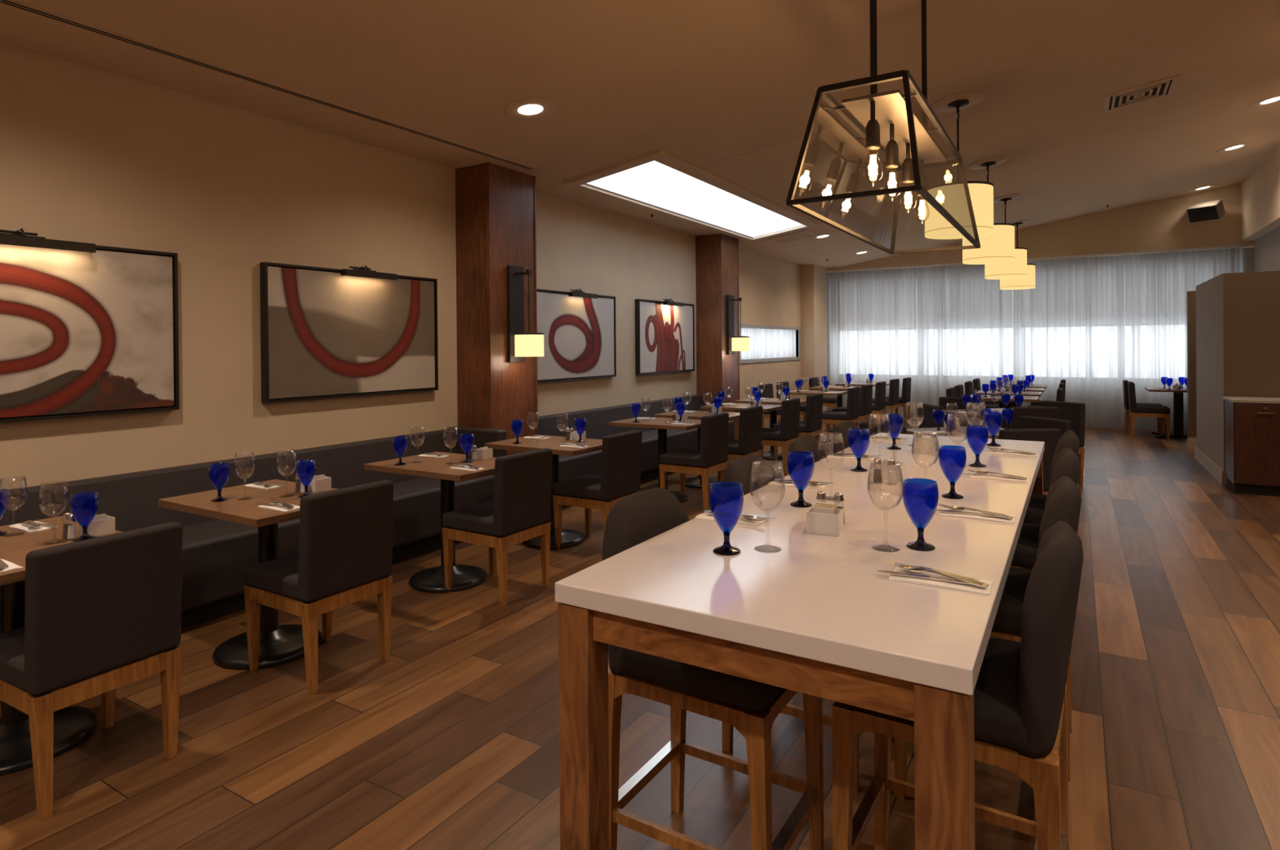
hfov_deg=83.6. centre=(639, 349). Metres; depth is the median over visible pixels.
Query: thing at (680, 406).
goblet
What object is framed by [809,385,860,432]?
dining table
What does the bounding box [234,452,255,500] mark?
wine glass
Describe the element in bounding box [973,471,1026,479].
spoon
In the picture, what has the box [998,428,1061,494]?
dining chair
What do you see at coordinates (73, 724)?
dining table
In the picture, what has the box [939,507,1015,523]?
folded napkin
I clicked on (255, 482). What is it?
fork
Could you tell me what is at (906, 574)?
table knife
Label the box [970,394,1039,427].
dining table
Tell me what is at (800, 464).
goblet
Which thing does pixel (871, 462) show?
bowl
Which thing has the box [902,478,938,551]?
goblet
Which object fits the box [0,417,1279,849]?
floor
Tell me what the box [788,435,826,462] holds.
bar stool
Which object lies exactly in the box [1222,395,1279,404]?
countertop
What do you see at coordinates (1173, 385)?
caddy
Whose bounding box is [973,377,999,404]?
dining chair
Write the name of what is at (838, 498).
pepper shaker
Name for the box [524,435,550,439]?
folded napkin
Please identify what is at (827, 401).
dining chair
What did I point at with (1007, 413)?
goblet
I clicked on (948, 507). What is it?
spoon
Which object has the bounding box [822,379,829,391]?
goblet
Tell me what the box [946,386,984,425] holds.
dining chair
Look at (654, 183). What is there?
skylight
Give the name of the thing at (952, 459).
goblet
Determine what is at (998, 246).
drum pendant
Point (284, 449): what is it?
bowl
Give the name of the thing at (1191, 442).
baseboard
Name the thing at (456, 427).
wine glass
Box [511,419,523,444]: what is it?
goblet
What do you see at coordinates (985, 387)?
goblet
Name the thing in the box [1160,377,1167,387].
goblet
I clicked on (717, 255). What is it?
column
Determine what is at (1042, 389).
dining table
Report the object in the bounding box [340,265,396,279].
picture light
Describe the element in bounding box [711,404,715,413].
salt shaker
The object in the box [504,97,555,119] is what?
recessed light
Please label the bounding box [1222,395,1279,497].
base cabinet
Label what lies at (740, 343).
wall sconce
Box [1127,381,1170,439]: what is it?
dining chair
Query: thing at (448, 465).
table knife
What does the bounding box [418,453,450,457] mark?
folded napkin
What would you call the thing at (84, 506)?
goblet
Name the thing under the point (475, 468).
spoon
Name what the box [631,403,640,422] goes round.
goblet
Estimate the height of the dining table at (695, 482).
0.760 m
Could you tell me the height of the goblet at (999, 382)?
0.178 m
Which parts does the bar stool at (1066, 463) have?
seat frame, seat, backrest, leg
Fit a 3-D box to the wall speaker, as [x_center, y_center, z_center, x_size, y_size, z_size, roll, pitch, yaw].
[8.878,-2.165,11.236,0.308,0.308,0.400,-1,0,-30]
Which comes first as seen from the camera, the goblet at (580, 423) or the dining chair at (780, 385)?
the goblet at (580, 423)
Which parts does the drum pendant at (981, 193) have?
stem, lamp shade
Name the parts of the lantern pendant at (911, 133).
hanging rod, reflector plate, hanging rod, glass panel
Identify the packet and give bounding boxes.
[91,514,106,521]
[314,474,324,479]
[813,504,835,514]
[813,506,834,514]
[816,502,836,514]
[883,460,898,465]
[918,438,931,442]
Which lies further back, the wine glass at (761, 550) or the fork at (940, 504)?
the fork at (940, 504)
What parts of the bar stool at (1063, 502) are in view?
leg, seat frame, seat, backrest, leg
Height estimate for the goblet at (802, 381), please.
0.178 m
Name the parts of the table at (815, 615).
leg, leg, leg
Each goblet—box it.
[0,488,9,535]
[70,491,99,541]
[208,462,230,502]
[296,459,315,497]
[392,435,408,465]
[459,433,474,462]
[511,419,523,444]
[574,417,586,442]
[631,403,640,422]
[674,397,682,414]
[675,402,685,421]
[709,481,743,555]
[713,396,721,413]
[717,391,724,406]
[751,386,758,395]
[754,391,761,405]
[782,386,789,399]
[786,450,814,507]
[795,380,800,391]
[797,379,803,390]
[821,377,826,387]
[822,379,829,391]
[846,376,851,386]
[848,427,870,471]
[868,373,873,382]
[884,413,903,449]
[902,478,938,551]
[933,408,944,431]
[938,444,966,498]
[944,413,956,435]
[961,394,971,411]
[965,424,988,467]
[972,394,981,410]
[980,408,991,422]
[982,383,989,397]
[983,411,1002,446]
[989,382,996,395]
[996,379,1003,391]
[1001,393,1010,408]
[1001,408,1013,429]
[1002,377,1008,387]
[1008,374,1013,384]
[1011,384,1018,398]
[1013,394,1023,406]
[1016,383,1023,394]
[1021,380,1027,391]
[1025,377,1031,388]
[1029,374,1035,385]
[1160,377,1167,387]
[1165,377,1173,389]
[1177,377,1185,388]
[1183,377,1186,389]
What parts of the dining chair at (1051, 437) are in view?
seat frame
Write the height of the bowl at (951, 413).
0.132 m
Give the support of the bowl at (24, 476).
on the wine glass at (24, 476)
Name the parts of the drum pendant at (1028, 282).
stem, lamp shade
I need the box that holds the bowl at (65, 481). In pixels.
[38,480,69,516]
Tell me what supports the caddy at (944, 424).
on the dining table at (962, 432)
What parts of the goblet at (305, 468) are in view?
stem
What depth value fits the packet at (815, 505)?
2.07 m
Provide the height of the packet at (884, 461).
0.066 m
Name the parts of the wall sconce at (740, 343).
plate, arm, lamp shade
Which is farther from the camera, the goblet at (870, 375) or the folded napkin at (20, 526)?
the goblet at (870, 375)
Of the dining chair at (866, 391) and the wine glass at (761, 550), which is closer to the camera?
the wine glass at (761, 550)
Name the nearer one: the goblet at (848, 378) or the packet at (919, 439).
the packet at (919, 439)
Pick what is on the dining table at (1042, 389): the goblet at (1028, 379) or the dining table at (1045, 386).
the goblet at (1028, 379)
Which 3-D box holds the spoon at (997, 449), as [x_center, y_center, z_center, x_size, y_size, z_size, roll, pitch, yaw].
[1.835,0.499,3.517,0.195,0.012,0.038,0,0,41]
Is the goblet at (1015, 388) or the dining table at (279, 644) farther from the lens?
the goblet at (1015, 388)
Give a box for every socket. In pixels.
[865,101,879,150]
[885,124,898,168]
[902,142,914,183]
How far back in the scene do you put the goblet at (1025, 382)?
10.64 m
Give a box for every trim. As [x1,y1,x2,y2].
[561,150,818,241]
[699,121,847,168]
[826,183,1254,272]
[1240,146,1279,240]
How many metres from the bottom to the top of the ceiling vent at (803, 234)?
0.096 m
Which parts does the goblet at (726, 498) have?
stem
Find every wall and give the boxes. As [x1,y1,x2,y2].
[0,41,801,489]
[1186,290,1196,437]
[1195,270,1279,471]
[1245,248,1254,271]
[1254,226,1279,271]
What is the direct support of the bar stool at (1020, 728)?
on the floor
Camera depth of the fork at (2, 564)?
2.44 m
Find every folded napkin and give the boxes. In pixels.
[0,558,23,573]
[8,520,58,533]
[244,483,284,489]
[257,502,300,511]
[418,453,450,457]
[449,465,484,471]
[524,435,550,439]
[559,444,590,448]
[634,417,657,419]
[671,422,693,424]
[694,512,768,525]
[768,480,827,488]
[826,454,875,460]
[869,437,906,441]
[888,566,992,595]
[921,431,949,433]
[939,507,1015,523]
[956,411,977,413]
[968,472,1028,482]
[988,449,1037,456]
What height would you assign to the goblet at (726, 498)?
0.178 m
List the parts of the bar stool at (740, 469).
leg, backrest, leg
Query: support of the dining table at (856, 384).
on the floor
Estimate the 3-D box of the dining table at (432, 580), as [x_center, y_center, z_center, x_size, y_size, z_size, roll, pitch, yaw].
[-1.237,1.109,4.611,0.850,0.760,0.610,0,0,31]
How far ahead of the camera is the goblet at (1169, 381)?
10.98 m
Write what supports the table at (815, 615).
on the floor
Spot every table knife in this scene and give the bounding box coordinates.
[23,521,57,526]
[253,482,284,485]
[257,502,284,507]
[448,465,473,468]
[704,511,776,518]
[774,480,834,484]
[876,570,984,584]
[936,509,999,516]
[962,473,1014,477]
[983,449,1026,453]
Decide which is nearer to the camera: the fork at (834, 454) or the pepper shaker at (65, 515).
the pepper shaker at (65, 515)
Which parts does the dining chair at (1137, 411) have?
leg, backrest, leg, seat frame, seat, leg, leg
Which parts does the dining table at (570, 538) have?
plate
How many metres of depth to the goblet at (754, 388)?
9.50 m
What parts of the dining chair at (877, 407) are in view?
seat, seat frame, leg, backrest, leg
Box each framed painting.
[0,244,179,422]
[259,262,438,403]
[536,288,616,382]
[635,298,694,374]
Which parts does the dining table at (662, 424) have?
plate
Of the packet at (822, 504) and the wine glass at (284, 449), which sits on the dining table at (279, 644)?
the wine glass at (284, 449)
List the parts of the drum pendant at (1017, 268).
stem, lamp shade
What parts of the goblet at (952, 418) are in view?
stem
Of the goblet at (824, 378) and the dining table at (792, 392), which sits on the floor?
the dining table at (792, 392)
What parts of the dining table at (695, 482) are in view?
plate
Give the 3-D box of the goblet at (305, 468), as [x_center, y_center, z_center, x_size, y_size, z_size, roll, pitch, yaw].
[-1.674,0.648,3.590,0.091,0.178,0.091,0,0,31]
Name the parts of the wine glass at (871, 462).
stem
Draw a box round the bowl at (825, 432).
[817,431,844,470]
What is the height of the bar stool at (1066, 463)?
1.055 m
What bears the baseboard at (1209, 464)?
attached to the wall at (1251, 300)
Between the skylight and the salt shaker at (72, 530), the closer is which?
the salt shaker at (72, 530)
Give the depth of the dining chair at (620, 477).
5.21 m
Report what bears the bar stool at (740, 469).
on the floor
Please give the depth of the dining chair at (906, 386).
13.24 m
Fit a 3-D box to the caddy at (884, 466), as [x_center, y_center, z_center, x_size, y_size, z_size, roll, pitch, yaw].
[1.018,0.492,2.897,0.092,0.062,0.080,0,0,31]
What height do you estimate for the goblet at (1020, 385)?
0.178 m
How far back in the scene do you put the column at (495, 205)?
6.16 m
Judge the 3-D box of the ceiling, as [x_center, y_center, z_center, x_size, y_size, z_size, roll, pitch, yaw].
[1.871,-2.109,5.339,7.260,1.037,19.100,0,0,31]
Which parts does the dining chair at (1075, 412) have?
backrest, leg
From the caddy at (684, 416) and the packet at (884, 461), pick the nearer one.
the packet at (884, 461)
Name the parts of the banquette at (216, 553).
backrest, seat, panel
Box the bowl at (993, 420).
[983,411,1002,435]
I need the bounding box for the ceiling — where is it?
[0,0,1279,267]
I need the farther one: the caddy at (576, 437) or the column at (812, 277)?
the column at (812, 277)
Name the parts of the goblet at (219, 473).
stem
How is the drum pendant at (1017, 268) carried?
hanging from the ceiling
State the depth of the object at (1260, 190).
9.94 m
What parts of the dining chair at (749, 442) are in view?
leg, seat, seat frame, backrest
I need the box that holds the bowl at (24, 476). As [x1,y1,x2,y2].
[0,475,28,510]
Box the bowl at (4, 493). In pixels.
[0,488,9,519]
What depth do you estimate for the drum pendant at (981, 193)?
5.83 m
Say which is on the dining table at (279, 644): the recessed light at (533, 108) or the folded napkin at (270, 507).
the folded napkin at (270, 507)
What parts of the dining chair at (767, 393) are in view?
backrest, seat frame, seat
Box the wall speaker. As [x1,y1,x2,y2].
[1186,199,1225,222]
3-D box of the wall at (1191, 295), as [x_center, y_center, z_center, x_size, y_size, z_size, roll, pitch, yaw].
[8.582,0.282,9.617,1.950,2.205,0.150,0,0,31]
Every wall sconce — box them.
[506,265,544,362]
[726,294,749,354]
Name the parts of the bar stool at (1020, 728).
leg, leg, seat, seat frame, leg, backrest, leg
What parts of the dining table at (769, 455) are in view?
plate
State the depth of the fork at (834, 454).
3.42 m
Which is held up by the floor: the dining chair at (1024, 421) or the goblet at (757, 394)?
the dining chair at (1024, 421)
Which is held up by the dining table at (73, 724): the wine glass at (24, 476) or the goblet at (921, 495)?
the wine glass at (24, 476)
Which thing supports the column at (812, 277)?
attached to the wall at (88, 154)
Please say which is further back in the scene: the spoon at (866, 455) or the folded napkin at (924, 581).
the spoon at (866, 455)
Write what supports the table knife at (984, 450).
on the folded napkin at (989, 452)
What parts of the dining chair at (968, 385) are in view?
backrest, seat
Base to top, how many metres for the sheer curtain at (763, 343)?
0.520 m
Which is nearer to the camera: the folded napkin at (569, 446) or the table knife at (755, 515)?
the table knife at (755, 515)
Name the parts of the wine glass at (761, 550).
stem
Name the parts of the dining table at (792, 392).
plate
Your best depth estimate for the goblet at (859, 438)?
3.06 m
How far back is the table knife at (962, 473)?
2.89 m
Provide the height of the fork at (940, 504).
0.010 m
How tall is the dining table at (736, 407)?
0.760 m
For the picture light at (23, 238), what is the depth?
3.62 m
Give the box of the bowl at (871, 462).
[866,460,904,511]
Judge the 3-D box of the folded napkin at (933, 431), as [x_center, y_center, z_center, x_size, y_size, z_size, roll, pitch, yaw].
[2.448,0.688,5.945,0.210,0.007,0.096,-1,0,-14]
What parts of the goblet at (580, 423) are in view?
stem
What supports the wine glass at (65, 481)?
on the dining table at (73, 724)
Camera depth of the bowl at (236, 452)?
3.53 m
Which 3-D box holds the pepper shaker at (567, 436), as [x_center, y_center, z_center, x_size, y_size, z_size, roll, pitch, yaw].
[-0.572,0.669,5.653,0.035,0.097,0.035,-1,0,-36]
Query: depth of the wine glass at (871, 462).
1.90 m
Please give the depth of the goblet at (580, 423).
5.52 m
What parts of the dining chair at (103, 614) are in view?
seat, leg, seat frame, backrest, leg, leg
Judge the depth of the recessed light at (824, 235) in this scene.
10.95 m
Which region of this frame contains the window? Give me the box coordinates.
[738,324,800,363]
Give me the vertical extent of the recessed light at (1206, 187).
0.057 m
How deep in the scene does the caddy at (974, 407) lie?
7.91 m
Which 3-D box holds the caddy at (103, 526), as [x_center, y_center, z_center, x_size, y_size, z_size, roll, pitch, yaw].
[-2.186,0.713,2.884,0.080,0.062,0.092,0,0,31]
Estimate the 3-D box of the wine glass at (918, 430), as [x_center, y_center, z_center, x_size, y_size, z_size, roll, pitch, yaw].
[1.018,0.410,2.551,0.094,0.230,0.094,0,0,31]
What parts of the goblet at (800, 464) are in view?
stem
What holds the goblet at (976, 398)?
on the dining table at (971, 415)
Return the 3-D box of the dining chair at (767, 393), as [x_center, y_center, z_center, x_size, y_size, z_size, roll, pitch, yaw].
[2.230,0.997,11.473,0.517,0.862,0.456,0,0,31]
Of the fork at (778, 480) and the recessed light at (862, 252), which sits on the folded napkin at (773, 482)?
the fork at (778, 480)
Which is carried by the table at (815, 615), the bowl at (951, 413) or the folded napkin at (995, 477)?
the folded napkin at (995, 477)
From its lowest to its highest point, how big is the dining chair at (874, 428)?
0.862 m
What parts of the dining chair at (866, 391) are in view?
seat, leg, seat frame, backrest, leg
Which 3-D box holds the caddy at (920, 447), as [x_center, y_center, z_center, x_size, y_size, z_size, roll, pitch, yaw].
[1.408,0.486,3.538,0.092,0.062,0.080,0,0,29]
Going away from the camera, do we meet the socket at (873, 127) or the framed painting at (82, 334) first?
the socket at (873, 127)
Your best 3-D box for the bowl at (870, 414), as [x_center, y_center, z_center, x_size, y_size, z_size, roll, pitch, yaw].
[1.066,0.357,3.188,0.094,0.132,0.094,0,0,31]
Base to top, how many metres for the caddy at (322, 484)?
0.062 m
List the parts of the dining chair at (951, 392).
backrest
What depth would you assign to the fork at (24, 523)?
2.96 m
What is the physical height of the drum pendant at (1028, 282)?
1.146 m
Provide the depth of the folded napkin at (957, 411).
7.63 m
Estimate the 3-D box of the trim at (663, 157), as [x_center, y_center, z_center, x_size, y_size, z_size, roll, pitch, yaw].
[0.884,-1.650,8.357,1.060,0.164,4.480,0,0,31]
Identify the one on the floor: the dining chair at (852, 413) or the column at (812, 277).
the dining chair at (852, 413)
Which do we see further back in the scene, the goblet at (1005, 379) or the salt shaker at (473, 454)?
the goblet at (1005, 379)
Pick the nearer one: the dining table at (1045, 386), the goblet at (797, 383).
the goblet at (797, 383)
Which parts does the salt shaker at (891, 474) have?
glass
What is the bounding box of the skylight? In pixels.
[586,160,804,237]
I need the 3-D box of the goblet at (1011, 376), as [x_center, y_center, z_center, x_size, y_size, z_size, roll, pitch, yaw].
[6.551,0.538,12.654,0.091,0.178,0.091,0,0,31]
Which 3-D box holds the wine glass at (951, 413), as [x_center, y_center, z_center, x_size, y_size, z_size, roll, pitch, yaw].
[1.408,0.404,3.173,0.094,0.230,0.094,0,0,31]
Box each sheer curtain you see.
[741,327,795,359]
[826,247,1245,431]
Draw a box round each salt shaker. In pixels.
[66,514,77,539]
[299,483,304,493]
[471,444,476,460]
[569,427,573,440]
[675,411,679,420]
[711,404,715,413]
[816,490,826,502]
[886,458,897,484]
[916,431,923,438]
[955,417,959,429]
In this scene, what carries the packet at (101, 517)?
in the caddy at (103, 526)
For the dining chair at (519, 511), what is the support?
on the floor
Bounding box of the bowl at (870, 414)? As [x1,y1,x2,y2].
[868,413,890,443]
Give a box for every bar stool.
[602,488,824,849]
[721,453,859,791]
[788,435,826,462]
[832,421,857,453]
[832,520,1083,849]
[894,475,1081,799]
[991,448,1079,733]
[1023,430,1079,524]
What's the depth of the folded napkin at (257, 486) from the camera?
3.82 m
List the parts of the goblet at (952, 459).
stem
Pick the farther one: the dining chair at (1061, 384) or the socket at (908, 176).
the dining chair at (1061, 384)
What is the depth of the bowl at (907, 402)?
3.82 m
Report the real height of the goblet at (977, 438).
0.178 m
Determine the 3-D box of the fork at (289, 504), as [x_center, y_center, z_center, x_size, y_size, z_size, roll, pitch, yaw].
[-1.680,0.724,3.368,0.200,0.010,0.024,0,0,39]
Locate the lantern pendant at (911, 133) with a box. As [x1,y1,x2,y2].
[786,0,980,254]
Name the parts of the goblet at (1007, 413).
stem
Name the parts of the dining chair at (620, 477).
leg, seat, leg, seat frame, leg, backrest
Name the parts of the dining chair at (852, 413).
leg, seat, seat frame, backrest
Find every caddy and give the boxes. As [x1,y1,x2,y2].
[79,515,115,536]
[307,475,331,492]
[474,448,493,459]
[570,431,586,439]
[675,413,687,419]
[711,406,721,412]
[752,399,761,404]
[780,394,788,399]
[805,506,844,536]
[877,460,905,480]
[914,440,936,455]
[943,421,959,428]
[972,404,984,409]
[1172,384,1180,389]
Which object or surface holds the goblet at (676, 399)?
on the dining table at (695, 482)
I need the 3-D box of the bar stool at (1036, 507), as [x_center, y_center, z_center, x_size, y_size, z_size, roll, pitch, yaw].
[1.935,0.940,3.655,0.532,1.055,0.452,0,0,33]
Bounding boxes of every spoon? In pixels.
[25,520,41,527]
[254,481,272,485]
[271,500,293,508]
[458,463,479,469]
[566,442,585,446]
[703,510,757,519]
[773,478,819,484]
[830,453,870,457]
[899,564,988,587]
[946,506,1013,518]
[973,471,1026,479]
[991,448,1035,453]
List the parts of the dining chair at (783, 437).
leg, seat, seat frame, leg, backrest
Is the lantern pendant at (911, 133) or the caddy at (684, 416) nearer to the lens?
the lantern pendant at (911, 133)
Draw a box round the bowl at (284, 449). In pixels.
[276,448,297,476]
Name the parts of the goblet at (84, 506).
stem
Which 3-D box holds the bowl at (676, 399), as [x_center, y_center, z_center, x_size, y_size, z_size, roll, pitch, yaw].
[0.413,0.587,7.706,0.091,0.128,0.091,0,0,31]
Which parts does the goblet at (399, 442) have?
stem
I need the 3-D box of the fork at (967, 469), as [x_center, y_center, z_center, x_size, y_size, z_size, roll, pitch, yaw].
[1.441,0.505,2.916,0.200,0.010,0.024,0,0,39]
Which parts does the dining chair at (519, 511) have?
leg, seat, leg, seat frame, leg, backrest, leg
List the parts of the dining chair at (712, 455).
leg, seat, leg, seat frame, leg, backrest, leg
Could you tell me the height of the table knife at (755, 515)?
0.004 m
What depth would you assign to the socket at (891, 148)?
2.68 m
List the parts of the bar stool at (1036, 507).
seat, backrest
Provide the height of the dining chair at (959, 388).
0.862 m
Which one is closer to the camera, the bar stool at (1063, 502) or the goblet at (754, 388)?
the bar stool at (1063, 502)
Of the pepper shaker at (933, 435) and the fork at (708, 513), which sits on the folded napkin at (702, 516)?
the fork at (708, 513)
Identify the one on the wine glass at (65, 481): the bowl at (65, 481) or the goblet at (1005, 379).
the bowl at (65, 481)
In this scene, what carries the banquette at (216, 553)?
on the floor
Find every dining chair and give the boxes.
[0,521,182,820]
[244,480,393,694]
[442,448,551,606]
[553,430,642,548]
[658,412,728,511]
[701,405,762,490]
[759,383,781,427]
[760,398,799,475]
[773,393,822,462]
[776,381,805,422]
[808,377,836,408]
[820,386,860,442]
[832,384,872,433]
[859,422,906,436]
[865,378,899,422]
[871,381,885,424]
[879,377,911,424]
[917,403,944,427]
[938,396,982,426]
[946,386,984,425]
[954,384,964,396]
[964,381,999,408]
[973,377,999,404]
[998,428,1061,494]
[1008,406,1059,429]
[1018,415,1071,435]
[1027,382,1065,406]
[1030,379,1066,405]
[1043,400,1085,485]
[1056,387,1063,401]
[1122,379,1163,435]
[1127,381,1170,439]
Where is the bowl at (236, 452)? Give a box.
[234,452,255,478]
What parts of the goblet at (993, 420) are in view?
stem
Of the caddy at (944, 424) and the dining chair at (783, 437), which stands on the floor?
the dining chair at (783, 437)
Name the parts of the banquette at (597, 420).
backrest, seat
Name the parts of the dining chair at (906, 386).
seat, seat frame, leg, backrest, leg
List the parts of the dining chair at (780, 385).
backrest, seat, leg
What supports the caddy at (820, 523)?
on the table at (815, 615)
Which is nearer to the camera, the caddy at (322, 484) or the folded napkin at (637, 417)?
the caddy at (322, 484)
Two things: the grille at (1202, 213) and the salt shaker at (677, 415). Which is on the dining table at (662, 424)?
the salt shaker at (677, 415)
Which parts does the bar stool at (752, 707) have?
leg, backrest, leg, seat, seat frame, leg, leg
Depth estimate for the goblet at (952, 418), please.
5.72 m
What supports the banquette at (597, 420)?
on the floor
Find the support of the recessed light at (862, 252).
in the ceiling
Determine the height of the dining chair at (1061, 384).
0.862 m
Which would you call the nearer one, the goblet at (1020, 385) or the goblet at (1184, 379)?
the goblet at (1020, 385)
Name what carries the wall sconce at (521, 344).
attached to the column at (495, 205)
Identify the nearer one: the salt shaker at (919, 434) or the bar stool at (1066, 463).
the bar stool at (1066, 463)
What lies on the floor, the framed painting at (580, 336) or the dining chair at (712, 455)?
the dining chair at (712, 455)
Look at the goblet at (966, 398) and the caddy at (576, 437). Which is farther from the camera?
the goblet at (966, 398)
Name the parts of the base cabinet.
door, handle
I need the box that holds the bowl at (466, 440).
[459,433,474,453]
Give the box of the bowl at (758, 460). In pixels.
[749,460,785,512]
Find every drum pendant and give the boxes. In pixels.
[924,90,994,239]
[962,155,1014,264]
[984,193,1026,279]
[1000,218,1035,289]
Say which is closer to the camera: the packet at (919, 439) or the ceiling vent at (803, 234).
the packet at (919, 439)
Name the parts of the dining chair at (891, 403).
seat, seat frame, leg, backrest, leg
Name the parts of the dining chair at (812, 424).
leg, seat, seat frame, backrest, leg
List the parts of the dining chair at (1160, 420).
leg, backrest, leg, seat, leg, leg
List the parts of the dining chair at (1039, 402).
seat, backrest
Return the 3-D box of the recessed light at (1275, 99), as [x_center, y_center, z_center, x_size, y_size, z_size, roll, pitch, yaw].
[6.231,-2.451,7.059,0.352,0.057,0.355,0,0,36]
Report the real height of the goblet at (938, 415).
0.178 m
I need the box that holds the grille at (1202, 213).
[1186,205,1218,222]
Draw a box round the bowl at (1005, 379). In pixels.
[1002,377,1008,384]
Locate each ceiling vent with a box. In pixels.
[0,0,535,169]
[767,229,819,244]
[1102,74,1180,113]
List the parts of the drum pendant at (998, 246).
stem, lamp shade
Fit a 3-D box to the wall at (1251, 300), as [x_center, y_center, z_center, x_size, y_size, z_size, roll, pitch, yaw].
[7.440,0.300,7.781,1.990,2.205,1.975,0,0,31]
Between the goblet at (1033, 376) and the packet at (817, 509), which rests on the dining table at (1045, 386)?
the goblet at (1033, 376)
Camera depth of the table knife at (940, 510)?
2.25 m
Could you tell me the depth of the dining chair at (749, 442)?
7.23 m
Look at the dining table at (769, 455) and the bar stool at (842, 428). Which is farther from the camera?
the dining table at (769, 455)
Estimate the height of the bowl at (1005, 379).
0.128 m
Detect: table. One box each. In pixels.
[0,515,123,776]
[158,479,337,669]
[364,451,497,592]
[484,434,602,548]
[555,432,1044,849]
[608,417,701,502]
[653,410,739,488]
[700,402,781,466]
[734,397,806,459]
[782,390,847,442]
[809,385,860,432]
[835,382,889,425]
[906,426,999,439]
[944,408,1003,418]
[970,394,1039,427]
[975,390,1042,408]
[988,386,1044,406]
[996,383,1047,406]
[1144,386,1187,438]
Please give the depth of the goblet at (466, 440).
4.59 m
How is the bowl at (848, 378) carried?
on the goblet at (848, 378)
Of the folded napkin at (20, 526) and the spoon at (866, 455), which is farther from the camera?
the spoon at (866, 455)
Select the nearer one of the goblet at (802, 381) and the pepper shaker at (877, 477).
the pepper shaker at (877, 477)
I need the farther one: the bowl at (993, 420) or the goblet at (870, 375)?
the goblet at (870, 375)
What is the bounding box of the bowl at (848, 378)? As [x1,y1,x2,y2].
[846,376,851,383]
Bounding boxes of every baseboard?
[1186,437,1196,448]
[1194,446,1226,485]
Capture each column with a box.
[455,162,537,455]
[695,233,739,439]
[800,264,826,421]
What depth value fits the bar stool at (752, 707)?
1.95 m
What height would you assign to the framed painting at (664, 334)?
0.925 m
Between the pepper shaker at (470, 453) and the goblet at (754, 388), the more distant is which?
the goblet at (754, 388)
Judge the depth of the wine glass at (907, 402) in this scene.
3.83 m
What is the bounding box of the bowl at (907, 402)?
[905,402,924,426]
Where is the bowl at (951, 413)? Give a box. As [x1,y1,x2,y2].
[946,413,968,444]
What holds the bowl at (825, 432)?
on the wine glass at (825, 432)
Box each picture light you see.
[0,228,95,253]
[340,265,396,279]
[568,288,597,298]
[662,298,683,306]
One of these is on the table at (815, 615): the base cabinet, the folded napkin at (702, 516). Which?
the folded napkin at (702, 516)
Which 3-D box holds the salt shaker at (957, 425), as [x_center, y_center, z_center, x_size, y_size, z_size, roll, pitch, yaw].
[2.722,0.640,6.130,0.035,0.097,0.035,-1,0,-36]
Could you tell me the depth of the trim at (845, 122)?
6.43 m
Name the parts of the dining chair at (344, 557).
leg, seat, leg, seat frame, leg, backrest, leg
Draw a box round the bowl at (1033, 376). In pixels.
[1029,374,1035,382]
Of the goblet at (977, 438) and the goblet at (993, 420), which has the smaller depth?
the goblet at (977, 438)
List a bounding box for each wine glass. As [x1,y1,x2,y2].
[0,475,28,537]
[38,480,69,544]
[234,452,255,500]
[276,448,297,497]
[409,426,425,462]
[443,426,457,464]
[749,460,785,552]
[817,431,844,500]
[866,460,904,551]
[868,413,890,466]
[905,402,924,445]
[911,430,939,478]
[946,413,968,466]
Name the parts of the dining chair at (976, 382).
backrest, seat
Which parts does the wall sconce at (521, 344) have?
plate, arm, lamp shade, rod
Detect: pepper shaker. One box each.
[62,512,71,537]
[294,473,301,492]
[468,451,471,459]
[565,427,569,439]
[671,409,675,420]
[833,492,844,524]
[872,457,882,483]
[929,432,937,452]
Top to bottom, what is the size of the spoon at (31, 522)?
0.012 m
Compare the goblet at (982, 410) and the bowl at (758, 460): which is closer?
the bowl at (758, 460)
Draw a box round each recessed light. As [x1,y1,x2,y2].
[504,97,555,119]
[811,233,834,239]
[851,249,871,255]
[1188,184,1217,191]
[1216,142,1253,153]
[1248,93,1279,108]
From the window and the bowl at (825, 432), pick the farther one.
the window
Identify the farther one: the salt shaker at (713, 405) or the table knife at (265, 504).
the salt shaker at (713, 405)
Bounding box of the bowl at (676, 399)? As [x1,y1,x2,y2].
[674,397,682,406]
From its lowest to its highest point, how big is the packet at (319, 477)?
0.066 m
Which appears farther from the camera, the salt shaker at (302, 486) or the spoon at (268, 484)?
the spoon at (268, 484)
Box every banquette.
[0,426,506,629]
[537,394,733,506]
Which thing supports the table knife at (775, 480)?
on the folded napkin at (773, 482)
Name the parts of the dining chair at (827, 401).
backrest, seat frame, seat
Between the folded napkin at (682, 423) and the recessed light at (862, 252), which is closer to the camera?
the folded napkin at (682, 423)
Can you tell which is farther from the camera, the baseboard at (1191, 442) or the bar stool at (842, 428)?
the baseboard at (1191, 442)
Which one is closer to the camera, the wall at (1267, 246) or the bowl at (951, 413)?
the bowl at (951, 413)
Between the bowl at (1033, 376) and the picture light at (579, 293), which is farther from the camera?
the bowl at (1033, 376)
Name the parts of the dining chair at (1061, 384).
backrest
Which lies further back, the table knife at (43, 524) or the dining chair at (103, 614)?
the table knife at (43, 524)
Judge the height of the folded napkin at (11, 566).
0.007 m
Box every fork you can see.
[0,559,8,567]
[20,522,37,528]
[253,482,271,486]
[271,498,294,506]
[706,512,764,521]
[776,480,826,485]
[834,453,875,457]
[888,560,979,581]
[937,503,1005,515]
[967,469,1021,476]
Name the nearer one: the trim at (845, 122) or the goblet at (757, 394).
the trim at (845, 122)

